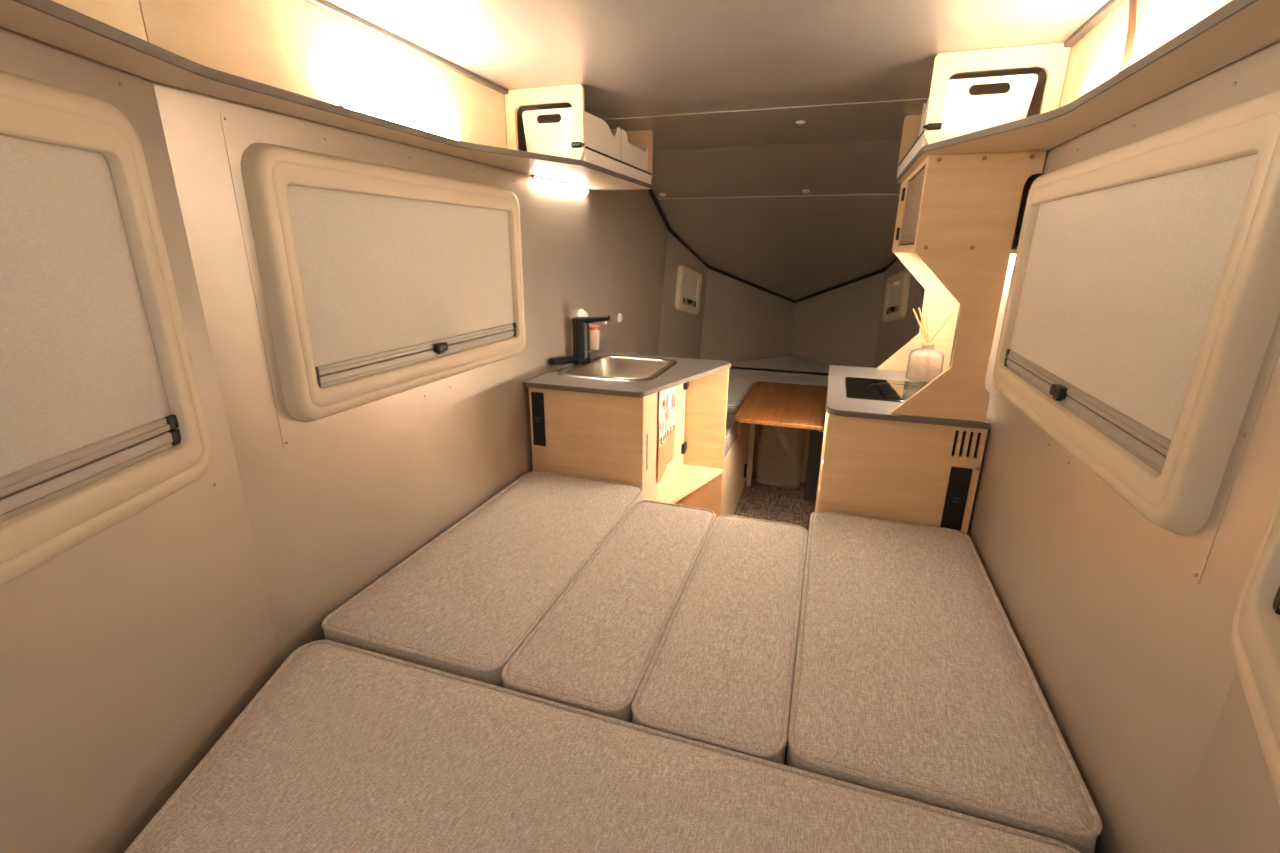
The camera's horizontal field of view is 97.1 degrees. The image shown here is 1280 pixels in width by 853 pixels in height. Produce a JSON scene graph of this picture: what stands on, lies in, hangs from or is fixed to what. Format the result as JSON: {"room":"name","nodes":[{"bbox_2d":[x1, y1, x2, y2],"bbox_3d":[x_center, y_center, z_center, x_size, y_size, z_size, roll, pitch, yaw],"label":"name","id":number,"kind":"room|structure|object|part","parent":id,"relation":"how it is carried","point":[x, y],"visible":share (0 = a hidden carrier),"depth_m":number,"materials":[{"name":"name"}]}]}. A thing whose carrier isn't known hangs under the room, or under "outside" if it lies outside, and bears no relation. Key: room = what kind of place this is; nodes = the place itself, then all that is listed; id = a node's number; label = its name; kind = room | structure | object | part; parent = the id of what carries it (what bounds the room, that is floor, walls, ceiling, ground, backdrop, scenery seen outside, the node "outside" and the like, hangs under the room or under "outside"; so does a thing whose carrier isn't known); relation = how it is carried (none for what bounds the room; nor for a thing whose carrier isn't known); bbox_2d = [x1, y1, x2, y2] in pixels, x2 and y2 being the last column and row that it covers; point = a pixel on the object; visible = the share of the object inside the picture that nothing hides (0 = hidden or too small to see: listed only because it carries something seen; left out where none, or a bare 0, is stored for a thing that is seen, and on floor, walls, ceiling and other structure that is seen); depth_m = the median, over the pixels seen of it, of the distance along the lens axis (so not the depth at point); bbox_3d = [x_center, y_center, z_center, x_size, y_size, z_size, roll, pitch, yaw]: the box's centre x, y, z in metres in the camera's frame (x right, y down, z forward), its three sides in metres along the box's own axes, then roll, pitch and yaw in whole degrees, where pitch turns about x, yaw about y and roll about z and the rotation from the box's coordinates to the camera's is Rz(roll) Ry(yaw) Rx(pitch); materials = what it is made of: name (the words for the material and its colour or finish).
{"room":"vehicle interior","nodes":[
{"label":"vehicle interior","id":0,"kind":"room"},
{"bbox_2d":[0,27,280,852],"bbox_3d":[-0.734,0.331,0.503,0.023,1.863,1.170,0,17,-2],"label":"wall","id":1,"kind":"structure","parent":0,"point":[117,680],"depth_m":0.83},
{"bbox_2d":[52,0,146,40],"bbox_3d":[-0.712,-0.455,0.260,0.006,0.201,1.159,0,17,-2],"label":"lining","id":2,"kind":"object","parent":1,"relation":"attached to","point":[123,15],"depth_m":0.78,"materials":[{"name":"brown wood"}]},
{"bbox_2d":[0,33,217,618],"bbox_3d":[-0.704,-0.050,0.438,0.036,0.634,0.955,0,17,-2],"label":"window","id":3,"kind":"structure","parent":1,"relation":"in","point":[105,439],"depth_m":0.72,"materials":[{"name":"beige plastic"}]},
{"bbox_2d":[153,81,667,664],"bbox_3d":[-0.295,-0.251,2.369,0.023,1.863,2.877,6,18,17],"label":"wall","id":4,"kind":"structure","parent":0,"point":[330,515],"depth_m":1.38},
{"bbox_2d":[138,0,506,147],"bbox_3d":[-0.570,-0.771,1.269,0.006,0.201,1.000,6,18,17],"label":"lining","id":5,"kind":"object","parent":4,"relation":"attached to","point":[301,47],"visible":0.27,"depth_m":1.11,"materials":[{"name":"brown wood"}]},
{"bbox_2d":[0,0,651,190],"bbox_3d":[-0.469,-0.600,1.092,0.383,0.016,2.755,5,18,13],"label":"shelf","id":6,"kind":"object","parent":4,"relation":"attached to","point":[50,22],"visible":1,"depth_m":0.90,"materials":[{"name":"beige laminate"}]},
{"bbox_2d":[339,103,460,140],"bbox_3d":[-0.537,-0.690,1.307,0.024,0.024,0.390,6,18,17],"label":"light bar","id":7,"kind":"object","parent":6,"relation":"on","point":[340,104],"visible":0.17,"depth_m":1.25,"materials":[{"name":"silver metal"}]},
{"bbox_2d":[531,175,588,192],"bbox_3d":[-0.288,-0.900,2.106,0.012,0.016,0.460,6,18,17],"label":"light bar","id":8,"kind":"object","parent":6,"relation":"attached to","point":[533,177],"visible":1,"depth_m":2.06,"materials":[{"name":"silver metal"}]},
{"bbox_2d":[522,107,620,160],"bbox_3d":[-0.213,-0.927,1.861,0.197,0.149,0.335,6,18,17],"label":"storage bin","id":9,"kind":"object","parent":6,"relation":"on","point":[542,135],"visible":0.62,"depth_m":1.72,"materials":[{"name":"white plastic"}]},
{"bbox_2d":[504,84,652,183],"bbox_3d":[-0.178,-0.993,1.989,0.261,0.200,0.704,6,18,17],"label":"cubby","id":10,"kind":"object","parent":6,"relation":"on","point":[572,94],"visible":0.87,"depth_m":1.69,"materials":[{"name":"brown wood"}]},
{"bbox_3d":[-0.063,-0.905,1.987,0.009,0.035,0.663,6,18,17],"label":"rail","id":11,"kind":"part","parent":10,"relation":"part of","materials":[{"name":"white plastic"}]},
{"bbox_2d":[620,129,647,171],"bbox_3d":[-0.110,-1.019,2.158,0.197,0.149,0.306,6,18,17],"label":"storage bin","id":12,"kind":"object","parent":6,"relation":"on","point":[634,155],"visible":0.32,"depth_m":2.11,"materials":[{"name":"white plastic"}]},
{"bbox_2d":[220,111,525,448],"bbox_3d":[-0.538,-0.374,1.460,0.036,0.601,0.955,6,18,17],"label":"window","id":13,"kind":"structure","parent":4,"relation":"in","point":[384,280],"depth_m":1.26,"materials":[{"name":"beige plastic"}]},
{"bbox_2d":[304,0,507,94],"bbox_3d":[-0.557,-0.860,1.240,0.017,0.012,0.994,6,18,17],"label":"trim","id":14,"kind":"structure","parent":4,"relation":"attached to","point":[322,4],"depth_m":1.27,"materials":[{"name":"brown"}]},
{"bbox_2d":[577,309,599,350],"bbox_3d":[-0.223,-0.414,2.417,0.107,0.174,0.064,-6,19,-20],"label":"soap holder","id":15,"kind":"object","parent":4,"relation":"attached to","point":[594,330],"visible":0.59,"depth_m":2.41,"materials":[{"name":"beige plastic"}]},
{"bbox_2d":[589,325,599,350],"bbox_3d":[-0.203,-0.382,2.436,0.062,0.101,0.062,15,23,39],"label":"cup","id":16,"kind":"object","parent":15,"relation":"on","point":[594,330],"depth_m":2.41,"materials":[{"name":"white plastic"}]},
{"bbox_2d":[618,313,621,322],"bbox_3d":[-0.099,-0.544,2.835,0.010,0.047,0.047,6,18,17],"label":"wall cap","id":17,"kind":"object","parent":4,"relation":"attached to","point":[619,314],"visible":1,"depth_m":2.82,"materials":[{"name":"beige plastic"}]},
{"bbox_2d":[602,93,1003,119],"bbox_3d":[0.422,-1.061,1.889,1.451,0.003,0.006,6,18,17],"label":"trim","id":18,"kind":"structure","parent":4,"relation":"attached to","point":[1001,93],"depth_m":1.88,"materials":[{"name":"beige"}]},
{"bbox_2d":[658,231,707,358],"bbox_3d":[0.250,-0.514,3.777,0.116,1.530,0.887,12,21,31],"label":"wall","id":19,"kind":"structure","parent":0,"point":[680,336],"depth_m":3.70,"materials":[{"name":"beige"}]},
{"bbox_2d":[675,265,701,314],"bbox_3d":[0.333,-0.907,3.774,0.048,0.339,0.353,12,21,32],"label":"window","id":20,"kind":"structure","parent":19,"relation":"in","point":[689,281],"depth_m":3.75,"materials":[{"name":"beige plastic"}]},
{"bbox_2d":[325,0,1109,299],"bbox_3d":[0.419,-0.663,2.015,1.529,0.915,5.257,6,18,17],"label":"ceiling","id":21,"kind":"structure","parent":0,"point":[629,58],"depth_m":1.56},
{"bbox_2d":[656,194,899,199],"bbox_3d":[0.769,-1.198,2.944,1.435,0.007,0.006,6,18,17],"label":"trim","id":22,"kind":"structure","parent":21,"relation":"attached to","point":[862,194],"depth_m":2.96,"materials":[{"name":"beige"}]},
{"bbox_2d":[796,121,805,124],"bbox_3d":[0.590,-1.115,2.074,0.037,0.008,0.037,6,18,17],"label":"cap","id":23,"kind":"object","parent":21,"relation":"attached to","point":[797,122],"visible":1,"depth_m":2.06,"materials":[{"name":"beige plastic"}]},
{"bbox_2d":[802,189,809,193],"bbox_3d":[0.844,-1.195,2.872,0.037,0.019,0.036,6,18,17],"label":"cap","id":24,"kind":"object","parent":21,"relation":"attached to","point":[805,191],"visible":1,"depth_m":2.86,"materials":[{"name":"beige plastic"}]},
{"bbox_2d":[700,268,794,361],"bbox_3d":[0.789,-0.536,4.258,1.087,1.295,0.217,-10,20,-29],"label":"wall","id":25,"kind":"structure","parent":0,"point":[742,321],"depth_m":4.20,"materials":[{"name":"beige"}]},
{"bbox_2d":[647,189,897,302],"bbox_3d":[0.929,-1.117,3.480,1.472,0.847,1.831,6,18,17],"label":"trim","id":26,"kind":"structure","parent":25,"relation":"attached to","point":[650,191],"depth_m":3.90,"materials":[{"name":"black rubber"}]},
{"bbox_2d":[734,475,815,562],"bbox_3d":[0.404,0.721,2.442,1.544,0.023,5.242,6,18,17],"label":"floor","id":27,"kind":"structure","parent":0,"point":[758,501],"depth_m":3.27,"materials":[{"name":"brown carpet"}]},
{"bbox_2d":[529,368,728,516],"bbox_3d":[-0.015,0.249,2.331,0.608,0.936,0.634,6,18,17],"label":"base cabinet","id":28,"kind":"object","parent":27,"relation":"on","point":[613,438],"visible":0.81,"depth_m":2.03,"materials":[{"name":"brown wood"}]},
{"bbox_2d":[533,394,541,404],"bbox_3d":[-0.364,-0.096,1.998,0.033,0.037,0.002,6,18,17],"label":"socket","id":29,"kind":"object","parent":28,"relation":"attached to","point":[537,398],"depth_m":2.00,"materials":[{"name":"black plastic"}]},
{"bbox_2d":[533,408,541,417],"bbox_3d":[-0.364,-0.049,2.013,0.033,0.037,0.002,6,18,17],"label":"socket","id":30,"kind":"object","parent":28,"relation":"attached to","point":[537,412],"depth_m":2.01,"materials":[{"name":"black plastic"}]},
{"bbox_3d":[-0.363,-0.026,2.023,0.048,0.198,0.005,6,18,17],"label":"socket panel","id":31,"kind":"part","parent":28,"relation":"part of","materials":[{"name":"black plastic"}]},
{"bbox_2d":[534,421,542,430],"bbox_3d":[-0.364,-0.001,2.027,0.033,0.037,0.002,6,18,17],"label":"socket","id":32,"kind":"object","parent":28,"relation":"attached to","point":[538,425],"depth_m":2.03,"materials":[{"name":"black plastic"}]},
{"bbox_2d":[535,434,542,443],"bbox_3d":[-0.365,0.046,2.042,0.033,0.037,0.002,6,18,17],"label":"socket","id":33,"kind":"object","parent":28,"relation":"attached to","point":[538,437],"depth_m":2.04,"materials":[{"name":"black plastic"}]},
{"bbox_3d":[-0.194,0.325,2.084,0.428,0.936,0.016,6,18,17],"label":"panel","id":34,"kind":"part","parent":28,"relation":"part of","materials":[{"name":"brown wood"}]},
{"bbox_2d":[524,352,730,396],"bbox_3d":[-0.007,-0.208,2.195,0.626,0.018,0.659,6,18,17],"label":"countertop","id":35,"kind":"structure","parent":28,"relation":"on","point":[685,370],"depth_m":2.02,"materials":[{"name":"grey laminate"}]},
{"bbox_2d":[549,315,609,364],"bbox_3d":[-0.229,-0.331,2.210,0.169,0.194,0.236,6,18,17],"label":"faucet","id":36,"kind":"object","parent":35,"relation":"on","point":[580,325],"visible":1,"depth_m":2.26,"materials":[{"name":"black metal"}]},
{"bbox_3d":[-0.295,-0.260,2.221,0.029,0.044,0.178,10,20,28],"label":"lever","id":37,"kind":"part","parent":36,"relation":"part of","materials":[{"name":"black metal"}]},
{"bbox_3d":[-0.194,-0.427,2.255,0.148,0.039,0.047,6,18,17],"label":"spout","id":38,"kind":"part","parent":36,"relation":"part of","materials":[{"name":"black metal"}]},
{"bbox_2d":[558,355,676,381],"bbox_3d":[-0.079,-0.191,2.268,0.382,0.104,0.468,6,18,17],"label":"sink","id":39,"kind":"object","parent":35,"relation":"in","point":[603,367],"visible":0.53,"depth_m":2.43,"materials":[{"name":"silver metal"}]},
{"bbox_3d":[0.099,0.036,2.224,0.013,0.457,0.583,6,18,17],"label":"door","id":40,"kind":"part","parent":28,"relation":"part of","materials":[{"name":"brown wood"}]},
{"bbox_2d":[657,386,675,482],"bbox_3d":[0.106,0.007,2.185,0.014,0.367,0.222,6,18,18],"label":"tea towel","id":41,"kind":"object","parent":28,"relation":"hanging from","point":[666,413],"visible":1,"depth_m":2.17,"materials":[{"name":"beige fabric"}]},
{"bbox_3d":[0.096,0.488,2.371,0.014,0.459,0.594,6,18,17],"label":"panel","id":42,"kind":"part","parent":28,"relation":"part of","materials":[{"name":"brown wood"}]},
{"bbox_3d":[0.084,0.162,2.611,0.606,0.936,0.014,6,18,17],"label":"panel","id":43,"kind":"part","parent":28,"relation":"part of","materials":[{"name":"brown wood"}]},
{"bbox_2d":[721,422,754,514],"bbox_3d":[0.249,0.197,3.107,0.624,0.576,0.962,6,18,17],"label":"box","id":44,"kind":"object","parent":27,"relation":"on","point":[736,468],"visible":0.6,"depth_m":3.06,"materials":[{"name":"brown wood"}]},
{"bbox_2d":[724,414,737,457],"bbox_3d":[0.162,0.027,2.829,0.591,0.121,0.480,6,18,17],"label":"bench cushion","id":45,"kind":"object","parent":44,"relation":"on","point":[731,425],"visible":0.05,"depth_m":2.77,"materials":[{"name":"grey fabric"}]},
{"bbox_2d":[727,380,754,414],"bbox_3d":[0.342,-0.200,3.307,0.582,0.061,0.605,6,18,17],"label":"bench cushion","id":46,"kind":"object","parent":44,"relation":"on","point":[738,391],"visible":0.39,"depth_m":3.18,"materials":[{"name":"grey fabric"}]},
{"bbox_3d":[0.627,0.263,3.360,0.014,0.086,0.020,6,18,17],"label":"handle","id":47,"kind":"part","parent":44,"relation":"part of","materials":[{"name":"black plastic"}]},
{"bbox_3d":[0.680,0.100,3.449,0.030,0.562,0.016,6,18,17],"label":"corner post","id":48,"kind":"part","parent":44,"relation":"part of","materials":[{"name":"beige wood"}]},
{"bbox_2d":[747,424,810,482],"bbox_3d":[0.999,-0.074,4.034,1.248,0.550,1.034,6,18,17],"label":"table legs","id":49,"kind":"object","parent":27,"relation":"on","point":[757,426],"visible":0.02,"depth_m":3.57,"materials":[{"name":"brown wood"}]},
{"bbox_2d":[729,370,827,385],"bbox_3d":[0.887,-0.276,3.614,1.285,0.083,0.300,6,18,17],"label":"cushion","id":50,"kind":"object","parent":49,"relation":"on","point":[733,374],"visible":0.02,"depth_m":3.57,"materials":[{"name":"grey fabric"}]},
{"bbox_2d":[729,355,828,376],"bbox_3d":[1.056,-0.426,4.105,1.147,0.080,0.775,6,18,17],"label":"cushion","id":51,"kind":"object","parent":49,"relation":"on","point":[783,364],"visible":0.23,"depth_m":3.95,"materials":[{"name":"grey fabric"}]},
{"bbox_2d":[734,381,826,501],"bbox_3d":[0.810,0.188,3.006,0.533,0.663,0.823,6,18,17],"label":"table","id":52,"kind":"object","parent":27,"relation":"on","point":[800,406],"visible":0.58,"depth_m":2.91,"materials":[{"name":"brown wood"}]},
{"bbox_3d":[1.010,0.129,3.252,0.073,0.632,0.062,6,18,17],"label":"leg","id":53,"kind":"part","parent":52,"relation":"part of","materials":[{"name":"black metal"}]},
{"bbox_2d":[756,425,804,488],"bbox_3d":[0.865,0.131,3.475,0.277,0.491,0.146,6,18,17],"label":"sack","id":54,"kind":"object","parent":27,"relation":"on","point":[780,450],"visible":0.78,"depth_m":3.42,"materials":[{"name":"beige fabric"}]},
{"bbox_2d":[784,569,804,764],"bbox_3d":[-0.053,0.878,1.045,1.420,0.505,2.051,6,18,17],"label":"platform","id":55,"kind":"object","parent":27,"relation":"on","point":[804,569],"visible":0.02,"depth_m":1.22,"materials":[{"name":"brown wood"}]},
{"bbox_2d":[322,471,643,687],"bbox_3d":[-0.342,0.370,1.597,0.452,0.126,0.955,6,18,17],"label":"cushion","id":56,"kind":"object","parent":55,"relation":"on","point":[466,601],"visible":0.87,"depth_m":1.38,"materials":[{"name":"beige fabric"}]},
{"bbox_2d":[124,640,1080,852],"bbox_3d":[-0.205,0.717,0.508,1.390,0.119,1.098,6,18,17],"label":"cushion","id":57,"kind":"object","parent":55,"relation":"on","point":[344,748],"visible":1,"depth_m":0.85,"materials":[{"name":"beige fabric"}]},
{"bbox_2d":[501,500,715,722],"bbox_3d":[-0.017,0.423,1.441,0.268,0.123,0.866,6,18,17],"label":"cushion","id":58,"kind":"object","parent":55,"relation":"on","point":[593,650],"visible":0.85,"depth_m":1.25,"materials":[{"name":"beige fabric"}]},
{"bbox_2d":[631,514,807,764],"bbox_3d":[0.238,0.454,1.351,0.274,0.123,0.855,6,18,17],"label":"cushion","id":59,"kind":"object","parent":55,"relation":"on","point":[720,673],"visible":0.89,"depth_m":1.16,"materials":[{"name":"beige fabric"}]},
{"bbox_2d":[785,511,1101,852],"bbox_3d":[0.596,0.471,1.298,0.441,0.128,0.962,6,18,17],"label":"cushion","id":60,"kind":"object","parent":55,"relation":"on","point":[913,678],"visible":0.93,"depth_m":1.05,"materials":[{"name":"beige fabric"}]},
{"bbox_2d":[815,412,987,533],"bbox_3d":[0.874,0.333,2.090,0.424,0.936,0.712,6,18,17],"label":"base cabinet","id":61,"kind":"object","parent":27,"relation":"on","point":[908,472],"visible":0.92,"depth_m":1.68,"materials":[{"name":"brown wood"}]},
{"bbox_3d":[0.984,0.234,2.406,0.424,0.936,0.014,6,18,17],"label":"panel","id":62,"kind":"part","parent":61,"relation":"part of","materials":[{"name":"brown wood"}]},
{"bbox_2d":[826,365,990,429],"bbox_3d":[0.875,-0.123,1.951,0.434,0.018,0.725,6,18,17],"label":"countertop","id":63,"kind":"structure","parent":61,"relation":"on","point":[837,402],"depth_m":1.74,"materials":[{"name":"grey laminate"}]},
{"bbox_2d":[845,377,927,401],"bbox_3d":[0.870,-0.122,1.906,0.332,0.005,0.315,6,18,17],"label":"cooktop","id":64,"kind":"object","parent":63,"relation":"in","point":[858,388],"visible":0.7,"depth_m":1.91,"materials":[{"name":"black glass"}]},
{"bbox_2d":[905,308,952,382],"bbox_3d":[1.044,-0.297,2.045,0.117,0.258,0.117,-8,19,-25],"label":"reed diffuser","id":65,"kind":"object","parent":63,"relation":"on","point":[924,364],"visible":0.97,"depth_m":2.03,"materials":[{"name":"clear glass"}]},
{"bbox_2d":[876,151,1046,421],"bbox_3d":[0.959,-0.447,1.813,0.264,0.683,0.697,6,18,17],"label":"tall cabinet","id":66,"kind":"object","parent":63,"relation":"on","point":[957,214],"visible":0.99,"depth_m":1.49,"materials":[{"name":"brown wood"}]},
{"bbox_3d":[0.848,-0.678,1.781,0.012,0.225,0.667,6,18,17],"label":"frame","id":67,"kind":"part","parent":66,"relation":"part of","materials":[{"name":"brown wood"}]},
{"bbox_3d":[0.823,-0.652,1.703,0.007,0.192,0.434,6,18,17],"label":"door","id":68,"kind":"part","parent":66,"relation":"part of","materials":[{"name":"beige wood"}]},
{"bbox_3d":[1.069,-0.543,2.122,0.258,0.683,0.013,6,18,17],"label":"panel","id":69,"kind":"part","parent":66,"relation":"part of","materials":[{"name":"brown wood"}]},
{"bbox_2d":[945,516,958,528],"bbox_3d":[0.921,0.284,1.668,0.033,0.037,0.002,6,18,17],"label":"socket","id":70,"kind":"object","parent":61,"relation":"attached to","point":[951,522],"depth_m":1.67,"materials":[{"name":"black plastic"}]},
{"bbox_2d":[948,501,961,513],"bbox_3d":[0.921,0.237,1.653,0.033,0.037,0.002,6,18,17],"label":"socket","id":71,"kind":"object","parent":61,"relation":"attached to","point":[954,507],"depth_m":1.65,"materials":[{"name":"black plastic"}]},
{"bbox_3d":[0.922,0.213,1.649,0.055,0.197,0.005,6,18,17],"label":"socket panel","id":72,"kind":"part","parent":61,"relation":"part of","materials":[{"name":"black plastic"}]},
{"bbox_2d":[951,486,964,498],"bbox_3d":[0.922,0.190,1.639,0.033,0.037,0.002,6,18,17],"label":"socket","id":73,"kind":"object","parent":61,"relation":"attached to","point":[957,492],"depth_m":1.64,"materials":[{"name":"black plastic"}]},
{"bbox_2d":[954,470,967,482],"bbox_3d":[0.922,0.143,1.624,0.033,0.037,0.002,6,18,17],"label":"socket","id":74,"kind":"object","parent":61,"relation":"attached to","point":[960,476],"depth_m":1.62,"materials":[{"name":"black plastic"}]},
{"bbox_2d":[790,271,884,367],"bbox_3d":[1.370,-0.474,4.075,0.217,1.295,1.087,-7,19,-21],"label":"wall","id":75,"kind":"structure","parent":0,"point":[839,326],"depth_m":3.97,"materials":[{"name":"beige"}]},
{"bbox_2d":[874,259,921,367],"bbox_3d":[1.525,-0.376,3.375,0.116,1.530,0.887,2,17,3],"label":"wall","id":76,"kind":"structure","parent":0,"point":[891,337],"depth_m":3.39,"materials":[{"name":"beige"}]},
{"bbox_2d":[882,269,910,323],"bbox_3d":[1.534,-0.778,3.395,0.048,0.339,0.353,1,17,2],"label":"window","id":77,"kind":"structure","parent":76,"relation":"in","point":[897,285],"depth_m":3.37,"materials":[{"name":"beige plastic"}]},
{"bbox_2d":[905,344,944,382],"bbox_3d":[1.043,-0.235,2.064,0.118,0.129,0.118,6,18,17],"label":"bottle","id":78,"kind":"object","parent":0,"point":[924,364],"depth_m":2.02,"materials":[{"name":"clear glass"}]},
{"bbox_2d":[916,40,1279,852],"bbox_3d":[1.112,-0.099,1.925,0.023,1.863,2.877,6,18,17],"label":"wall","id":79,"kind":"structure","parent":0,"point":[1132,660],"depth_m":0.84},
{"bbox_2d":[896,0,1279,182],"bbox_3d":[0.590,-0.486,0.759,0.390,0.016,2.754,7,19,21],"label":"shelf","id":80,"kind":"object","parent":79,"relation":"attached to","point":[1238,29],"visible":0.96,"depth_m":0.81,"materials":[{"name":"beige laminate"}]},
{"bbox_2d":[919,74,1037,144],"bbox_3d":[0.865,-0.798,1.480,0.213,0.149,0.253,6,18,17],"label":"storage bin","id":81,"kind":"object","parent":80,"relation":"on","point":[963,112],"visible":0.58,"depth_m":1.36,"materials":[{"name":"white plastic"}]},
{"bbox_2d":[897,42,1070,176],"bbox_3d":[0.937,-0.873,1.638,0.281,0.200,0.704,6,18,17],"label":"cubby","id":82,"kind":"object","parent":80,"relation":"on","point":[1053,58],"visible":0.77,"depth_m":1.33,"materials":[{"name":"brown wood"}]},
{"bbox_3d":[0.817,-0.810,1.710,0.009,0.035,0.663,6,18,17],"label":"rail","id":83,"kind":"part","parent":82,"relation":"part of","materials":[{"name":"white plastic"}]},
{"bbox_2d":[1064,0,1124,46],"bbox_3d":[0.800,-0.714,0.813,0.017,0.012,0.994,6,18,17],"label":"trim","id":84,"kind":"structure","parent":79,"relation":"attached to","point":[1111,5],"depth_m":1.13,"materials":[{"name":"brown wood"}]},
{"bbox_2d":[993,57,1279,583],"bbox_3d":[0.815,-0.228,1.034,0.036,0.601,0.955,6,18,17],"label":"window","id":85,"kind":"structure","parent":79,"relation":"in","point":[1139,343],"depth_m":0.80,"materials":[{"name":"beige plastic"}]},
{"bbox_2d":[1059,0,1231,107],"bbox_3d":[0.809,-0.622,0.835,0.006,0.201,1.000,6,18,17],"label":"lining","id":86,"kind":"object","parent":79,"relation":"attached to","point":[1098,55],"visible":0.38,"depth_m":1.03,"materials":[{"name":"brown wood"}]},
{"bbox_2d":[1118,0,1136,72],"bbox_3d":[0.852,-0.678,0.999,0.018,0.194,0.068,6,18,17],"label":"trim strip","id":87,"kind":"object","parent":86,"relation":"attached to","point":[1132,12],"visible":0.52,"depth_m":0.98,"materials":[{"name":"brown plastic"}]},
{"bbox_2d":[1165,670,1279,852],"bbox_3d":[0.292,0.442,0.180,0.023,1.863,1.170,14,22,36],"label":"wall","id":88,"kind":"structure","parent":0,"point":[1231,805],"depth_m":0.56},
{"bbox_2d":[1231,490,1279,805],"bbox_3d":[0.324,0.061,0.146,0.036,0.631,0.955,14,22,36],"label":"window","id":89,"kind":"structure","parent":88,"relation":"in","point":[1255,636],"depth_m":0.49,"materials":[{"name":"beige plastic"}]}
]}

